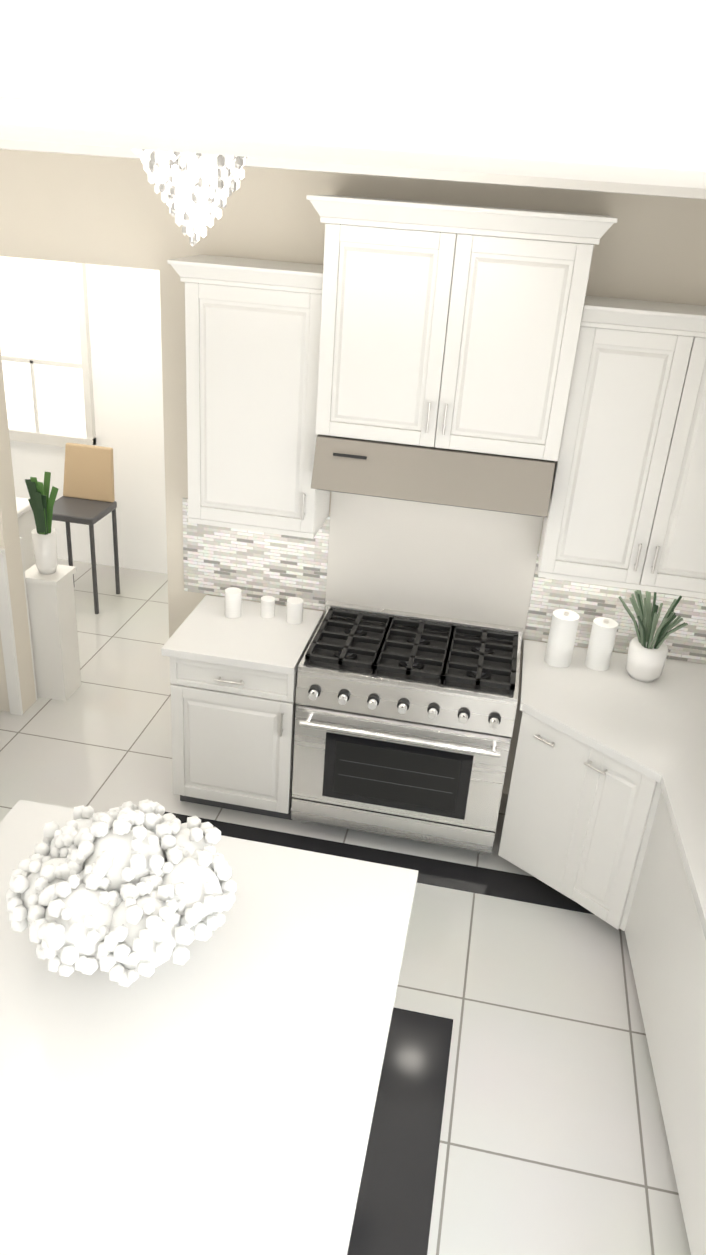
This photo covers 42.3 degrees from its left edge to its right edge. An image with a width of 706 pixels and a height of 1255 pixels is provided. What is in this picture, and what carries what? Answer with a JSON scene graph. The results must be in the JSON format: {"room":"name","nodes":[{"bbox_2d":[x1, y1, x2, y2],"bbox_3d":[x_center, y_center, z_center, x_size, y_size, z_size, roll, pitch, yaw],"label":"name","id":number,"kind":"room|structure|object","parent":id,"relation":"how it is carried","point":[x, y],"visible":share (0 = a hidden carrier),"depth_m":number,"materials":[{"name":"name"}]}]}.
{"room":"kitchen","nodes":[
{"label":"kitchen","id":0,"kind":"room"},
{"bbox_2d":[0,559,690,1254],"bbox_3d":[-0.110,2.019,2.482,9.760,0.120,10.100,8,26,8],"label":"floor","id":1,"kind":"structure","parent":0,"point":[552,1137],"depth_m":3.58,"materials":[{"name":"tile"}]},
{"bbox_2d":[16,497,35,570],"bbox_3d":[-2.417,-0.362,5.863,0.640,0.880,0.540,8,26,8],"label":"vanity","id":2,"kind":"object","parent":1,"relation":"on","point":[26,520],"depth_m":5.83,"materials":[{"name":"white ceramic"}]},
{"bbox_2d":[25,472,80,700],"bbox_3d":[-1.722,-0.221,5.163,0.230,1.333,0.230,8,26,8],"label":"potted plant","id":3,"kind":"object","parent":1,"relation":"on","point":[51,602],"visible":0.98,"depth_m":5.14,"materials":[{"name":"white ceramic"}]},
{"bbox_2d":[52,443,119,613],"bbox_3d":[-1.906,-0.695,6.391,0.400,1.080,0.448,8,26,8],"label":"chair","id":4,"kind":"object","parent":1,"relation":"on","point":[87,497],"visible":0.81,"depth_m":6.36,"materials":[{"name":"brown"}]},
{"bbox_2d":[161,595,323,819],"bbox_3d":[-0.533,0.419,4.508,0.613,0.915,0.632,8,26,8],"label":"base cabinet","id":5,"kind":"object","parent":1,"relation":"on","point":[233,685],"visible":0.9,"depth_m":4.24,"materials":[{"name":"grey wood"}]},
{"bbox_2d":[163,812,594,1254],"bbox_3d":[-1.058,1.600,3.059,3.998,0.001,3.180,8,26,8],"label":"floor","id":6,"kind":"structure","parent":1,"relation":"on","point":[393,1211],"depth_m":3.19,"materials":[{"name":"grey tile"}]},
{"bbox_2d":[0,799,417,1254],"bbox_3d":[-0.609,1.358,2.579,1.350,0.915,1.320,8,26,8],"label":"kitchen island","id":7,"kind":"object","parent":6,"relation":"on","point":[216,1093],"visible":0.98,"depth_m":2.18,"materials":[{"name":"white stone"}]},
{"bbox_2d":[6,799,235,986],"bbox_3d":[-0.602,0.681,2.435,0.584,0.424,0.588,8,26,8],"label":"centerpiece","id":8,"kind":"object","parent":7,"relation":"on","point":[125,894],"visible":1,"depth_m":2.31,"materials":[{"name":"white ceramic"}]},
{"bbox_2d":[291,601,522,854],"bbox_3d":[0.249,0.515,4.358,0.965,0.975,0.685,8,26,8],"label":"range","id":9,"kind":"object","parent":1,"relation":"on","point":[404,723],"visible":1,"depth_m":4.10,"materials":[{"name":"silver metal"}]},
{"bbox_2d":[498,640,705,1254],"bbox_3d":[1.099,1.279,2.994,1.275,0.915,3.451,8,26,8],"label":"base cabinet","id":10,"kind":"object","parent":1,"relation":"on","point":[605,817],"visible":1,"depth_m":3.67,"materials":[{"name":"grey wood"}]},
{"bbox_2d":[225,587,687,681],"bbox_3d":[0.418,-0.104,4.206,2.096,0.410,0.324,8,26,8],"label":"decorations","id":11,"kind":"object","parent":10,"relation":"on","point":[647,654],"depth_m":4.10,"materials":[{"name":"white ceramic"}]},
{"bbox_2d":[0,149,705,793],"bbox_3d":[0.000,0.508,1.743,9.760,3.250,10.100,8,26,8],"label":"wall","id":12,"kind":"structure","parent":0,"point":[112,225],"depth_m":4.00,"materials":[{"name":"beige paint"}]},
{"bbox_2d":[0,537,37,715],"bbox_3d":[-3.382,0.080,2.846,2.398,2.610,4.750,8,26,8],"label":"trim","id":13,"kind":"structure","parent":12,"relation":"attached to","point":[10,660],"depth_m":5.00,"materials":[{"name":"white wood"}]},
{"bbox_2d":[0,256,95,446],"bbox_3d":[-2.304,-1.993,6.523,0.880,1.360,0.070,8,26,8],"label":"room window","id":14,"kind":"structure","parent":12,"relation":"in","point":[45,348],"depth_m":6.51,"materials":[{"name":"grey glass"}]},
{"bbox_2d":[167,195,705,598],"bbox_3d":[0.492,-0.940,3.732,2.500,1.415,0.481,8,26,8],"label":"upper cabinet","id":15,"kind":"object","parent":12,"relation":"attached to","point":[484,329],"visible":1,"depth_m":3.58,"materials":[{"name":"white wood"}]},
{"bbox_2d":[0,0,705,199],"bbox_3d":[0.093,-0.778,1.114,9.760,0.380,10.100,8,26,8],"label":"ceiling","id":16,"kind":"structure","parent":0,"point":[608,96],"depth_m":0.71,"materials":[{"name":"white paint"}]},
{"bbox_2d":[133,149,248,246],"bbox_3d":[-0.391,-1.148,2.258,0.336,0.382,0.332,8,26,8],"label":"chandelier","id":17,"kind":"object","parent":16,"relation":"hanging from","point":[213,187],"visible":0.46,"depth_m":2.22,"materials":[{"name":"white glass"}]},
{"bbox_2d":[182,492,705,663],"bbox_3d":[0.611,-0.035,4.414,2.995,1.840,0.010,8,26,8],"label":"backsplash","id":18,"kind":"structure","parent":0,"point":[470,564],"depth_m":4.34,"materials":[{"name":"white tile"}]},
{"bbox_2d":[311,434,554,516],"bbox_3d":[0.351,-0.692,3.869,0.965,0.218,0.499,8,26,8],"label":"range hood","id":19,"kind":"object","parent":18,"relation":"attached to","point":[476,480],"visible":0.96,"depth_m":3.67,"materials":[{"name":"silver metal"}]}
]}

